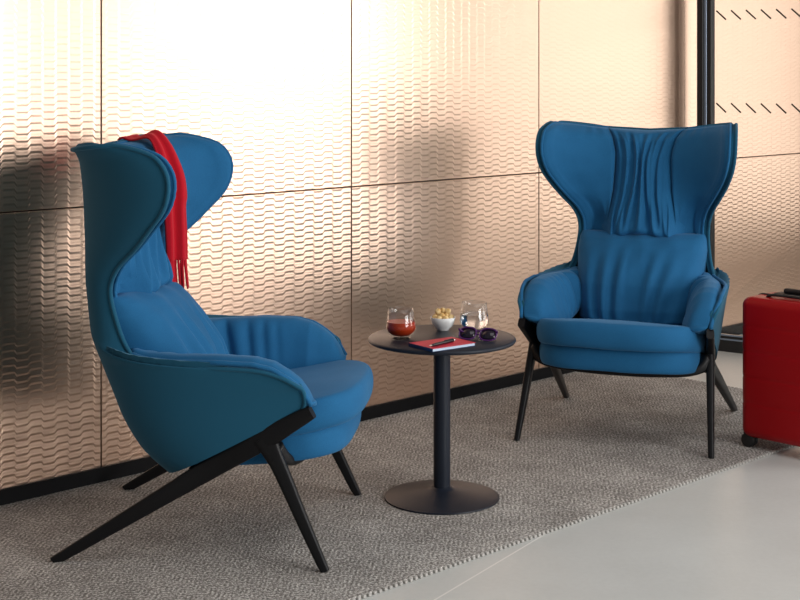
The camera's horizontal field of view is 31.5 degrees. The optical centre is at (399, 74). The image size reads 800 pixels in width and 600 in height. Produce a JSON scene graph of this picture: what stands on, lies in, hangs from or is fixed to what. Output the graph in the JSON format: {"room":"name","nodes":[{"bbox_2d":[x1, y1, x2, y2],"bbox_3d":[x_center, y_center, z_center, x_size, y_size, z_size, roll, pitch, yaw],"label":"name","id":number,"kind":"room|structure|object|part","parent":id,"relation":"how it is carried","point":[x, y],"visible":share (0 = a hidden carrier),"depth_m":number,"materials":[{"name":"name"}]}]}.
{"room":"lounge","nodes":[
{"label":"lounge","id":0,"kind":"room"},
{"bbox_2d":[0,0,799,488],"bbox_3d":[0.983,-0.205,6.516,9.864,2.946,0.029,0,0,-44],"label":"wall","id":1,"kind":"structure","parent":0,"point":[304,95],"depth_m":5.36,"materials":[{"name":"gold metal"}]},
{"bbox_2d":[0,323,742,505],"bbox_3d":[0.993,1.292,6.506,9.868,0.055,0.012,0,0,-44],"label":"baseboard","id":2,"kind":"structure","parent":1,"relation":"attached to","point":[39,488],"depth_m":4.70,"materials":[{"name":"black"}]},
{"bbox_2d":[0,153,797,212],"bbox_3d":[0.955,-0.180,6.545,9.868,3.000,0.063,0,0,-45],"label":"trim","id":3,"kind":"structure","parent":1,"relation":"attached to","point":[791,153],"depth_m":5.38,"materials":[{"name":"brown metal"}]},
{"bbox_2d":[361,334,799,599],"bbox_3d":[0.000,1.370,4.000,16.000,0.100,16.000,0,0,0],"label":"floor","id":4,"kind":"structure","parent":0,"point":[734,533],"depth_m":3.92,"materials":[{"name":"concrete"}]},
{"bbox_2d":[0,372,794,599],"bbox_3d":[-0.202,1.316,4.395,4.512,0.008,1.332,0,0,-44],"label":"area rug","id":5,"kind":"object","parent":4,"relation":"on","point":[615,442],"visible":0.73,"depth_m":4.36,"materials":[{"name":"grey carpet"}]},
{"bbox_2d":[50,132,372,572],"bbox_3d":[-0.502,0.747,4.126,0.840,1.130,0.768,0,0,5],"label":"armchair","id":6,"kind":"object","parent":5,"relation":"on","point":[210,395],"visible":0.99,"depth_m":3.85,"materials":[{"name":"blue fabric"}]},
{"bbox_3d":[-0.520,1.094,4.447,0.723,0.435,0.064,0,0,6],"label":"leg","id":7,"kind":"part","parent":6,"relation":"part of","materials":[{"name":"black wood"}]},
{"bbox_2d":[120,227,172,293],"bbox_3d":[-0.785,0.435,4.153,0.229,0.449,0.409,0,0,5],"label":"cushion","id":8,"kind":"object","parent":6,"relation":"on","point":[149,271],"depth_m":4.06,"materials":[{"name":"blue fabric"}]},
{"bbox_2d":[117,130,188,288],"bbox_3d":[-0.746,0.410,4.366,0.249,0.484,0.115,0,0,36],"label":"scarf","id":9,"kind":"object","parent":6,"relation":"on","point":[176,240],"visible":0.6,"depth_m":4.30,"materials":[{"name":"red fabric"}]},
{"bbox_2d":[113,282,228,353],"bbox_3d":[-0.637,0.777,4.139,0.310,0.330,0.504,0,0,6],"label":"cushion","id":10,"kind":"object","parent":6,"relation":"on","point":[153,317],"depth_m":3.99,"materials":[{"name":"blue fabric"}]},
{"bbox_3d":[-0.581,1.094,3.814,0.723,0.435,0.064,0,0,6],"label":"leg","id":11,"kind":"part","parent":6,"relation":"part of","materials":[{"name":"black wood"}]},
{"bbox_3d":[-0.343,1.011,4.111,0.445,0.115,0.580,0,0,5],"label":"seat","id":12,"kind":"part","parent":6,"relation":"part of","materials":[{"name":"blue fabric"}]},
{"bbox_3d":[-0.282,1.024,4.105,0.095,0.090,0.678,0,0,5],"label":"rail","id":13,"kind":"part","parent":6,"relation":"part of","materials":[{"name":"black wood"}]},
{"bbox_3d":[-0.288,1.131,3.777,0.210,0.362,0.036,0,0,12],"label":"leg","id":14,"kind":"part","parent":6,"relation":"part of","materials":[{"name":"black wood"}]},
{"bbox_2d":[288,360,372,436],"bbox_3d":[-0.345,0.949,4.111,0.522,0.179,0.600,0,0,5],"label":"seat cushion","id":15,"kind":"object","parent":6,"relation":"on","point":[338,390],"depth_m":3.95,"materials":[{"name":"blue fabric"}]},
{"bbox_3d":[-0.226,1.131,4.427,0.210,0.362,0.036,0,0,-1],"label":"leg","id":16,"kind":"part","parent":6,"relation":"part of","materials":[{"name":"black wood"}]},
{"bbox_2d":[368,324,515,514],"bbox_3d":[0.130,1.063,4.410,0.460,0.498,0.460,0,0,0],"label":"side table","id":17,"kind":"object","parent":5,"relation":"on","point":[441,495],"visible":0.77,"depth_m":4.38,"materials":[{"name":"black metal"}]},
{"bbox_2d":[386,319,415,335],"bbox_3d":[0.003,0.768,4.392,0.094,0.092,0.094,0,0,0],"label":"drink","id":18,"kind":"object","parent":17,"relation":"on","point":[396,327],"visible":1,"depth_m":4.36,"materials":[{"name":"red liquid"}]},
{"bbox_2d":[409,337,475,351],"bbox_3d":[0.127,0.809,4.264,0.166,0.010,0.117,0,0,-37],"label":"notebook","id":19,"kind":"object","parent":17,"relation":"on","point":[459,343],"visible":0.94,"depth_m":4.24,"materials":[{"name":"red paper"}]},
{"bbox_2d":[430,338,455,345],"bbox_3d":[0.126,0.798,4.234,0.010,0.011,0.129,0,0,39],"label":"pen","id":20,"kind":"object","parent":19,"relation":"on","point":[451,339],"visible":1,"depth_m":4.24,"materials":[{"name":"black plastic"}]},
{"bbox_2d":[430,316,454,330],"bbox_3d":[0.137,0.793,4.535,0.081,0.042,0.081,0,0,0],"label":"bowl","id":21,"kind":"object","parent":17,"relation":"on","point":[439,324],"visible":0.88,"depth_m":4.51,"materials":[{"name":"white ceramic"}]},
{"bbox_2d":[460,311,487,328],"bbox_3d":[0.236,0.768,4.515,0.094,0.092,0.094,0,0,0],"label":"drink","id":22,"kind":"object","parent":17,"relation":"on","point":[478,320],"visible":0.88,"depth_m":4.48,"materials":[{"name":"clear liquid"}]},
{"bbox_2d":[458,326,497,340],"bbox_3d":[0.239,0.795,4.365,0.130,0.037,0.031,0,0,22],"label":"sunglasses","id":23,"kind":"object","parent":17,"relation":"on","point":[467,332],"visible":1,"depth_m":4.36,"materials":[{"name":"purple plastic"}]},
{"bbox_2d":[514,120,737,457],"bbox_3d":[0.858,0.747,5.295,0.768,1.130,0.840,0,0,20],"label":"armchair","id":24,"kind":"object","parent":5,"relation":"on","point":[641,293],"visible":1,"depth_m":5.38,"materials":[{"name":"blue fabric"}]},
{"bbox_3d":[0.467,1.131,5.175,0.036,0.362,0.210,0,0,26],"label":"leg","id":25,"kind":"part","parent":24,"relation":"part of","materials":[{"name":"black wood"}]},
{"bbox_3d":[0.576,1.094,5.449,0.064,0.435,0.723,0,0,20],"label":"leg","id":26,"kind":"part","parent":24,"relation":"part of","materials":[{"name":"black wood"}]},
{"bbox_2d":[536,318,705,352],"bbox_3d":[0.804,0.949,5.146,0.600,0.179,0.522,0,0,20],"label":"seat cushion","id":27,"kind":"object","parent":24,"relation":"on","point":[553,335],"depth_m":4.92,"materials":[{"name":"blue fabric"}]},
{"bbox_3d":[0.803,1.011,5.145,0.580,0.115,0.445,0,0,20],"label":"seat","id":28,"kind":"part","parent":24,"relation":"part of","materials":[{"name":"blue fabric"}]},
{"bbox_3d":[0.782,1.024,5.087,0.678,0.090,0.095,0,0,20],"label":"rail","id":29,"kind":"part","parent":24,"relation":"part of","materials":[{"name":"black wood"}]},
{"bbox_2d":[578,230,707,325],"bbox_3d":[0.904,0.777,5.422,0.504,0.330,0.310,0,0,20],"label":"cushion","id":30,"kind":"object","parent":24,"relation":"on","point":[651,276],"depth_m":5.37,"materials":[{"name":"blue fabric"}]},
{"bbox_2d":[602,128,684,236],"bbox_3d":[0.955,0.435,5.562,0.409,0.449,0.229,0,0,20],"label":"cushion","id":31,"kind":"object","parent":24,"relation":"on","point":[643,169],"depth_m":5.51,"materials":[{"name":"blue fabric"}]},
{"bbox_3d":[1.080,1.131,4.952,0.036,0.362,0.210,0,0,14],"label":"leg","id":32,"kind":"part","parent":24,"relation":"part of","materials":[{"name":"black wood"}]},
{"bbox_3d":[1.173,1.094,5.232,0.064,0.435,0.723,0,0,20],"label":"leg","id":33,"kind":"part","parent":24,"relation":"part of","materials":[{"name":"black wood"}]},
{"bbox_2d":[741,288,799,446],"bbox_3d":[1.408,1.036,4.955,0.220,0.553,0.386,0,0,-45],"label":"suitcase","id":34,"kind":"object","parent":5,"relation":"on","point":[771,320],"visible":1,"depth_m":4.93,"materials":[{"name":"red plastic"}]},
{"bbox_3d":[1.376,0.778,4.924,0.021,0.022,0.238,0,0,-44],"label":"carry handle","id":35,"kind":"part","parent":34,"relation":"part of","materials":[{"name":"black plastic"}]},
{"bbox_3d":[1.440,0.771,4.987,0.050,0.025,0.260,0,0,-44],"label":"telescopic handle","id":36,"kind":"part","parent":34,"relation":"part of","materials":[{"name":"black plastic"}]},
{"bbox_2d":[697,0,799,353],"bbox_3d":[2.120,-0.180,6.431,1.605,3.000,0.090,0,0,34],"label":"glass wall","id":37,"kind":"structure","parent":4,"relation":"on","point":[733,343],"depth_m":6.83,"materials":[{"name":"black"}]},
{"bbox_3d":[1.468,-0.180,6.871,0.032,3.000,0.090,0,0,34],"label":"post","id":38,"kind":"part","parent":37,"relation":"part of","materials":[{"name":"black metal"}]},
{"bbox_3d":[2.125,1.282,6.422,1.550,0.076,0.060,0,0,34],"label":"rail","id":39,"kind":"part","parent":37,"relation":"part of","materials":[{"name":"black"}]},
{"bbox_3d":[2.107,1.250,6.397,1.550,0.027,0.006,0,0,34],"label":"rail trim","id":40,"kind":"part","parent":37,"relation":"part of","materials":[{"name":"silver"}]}
]}

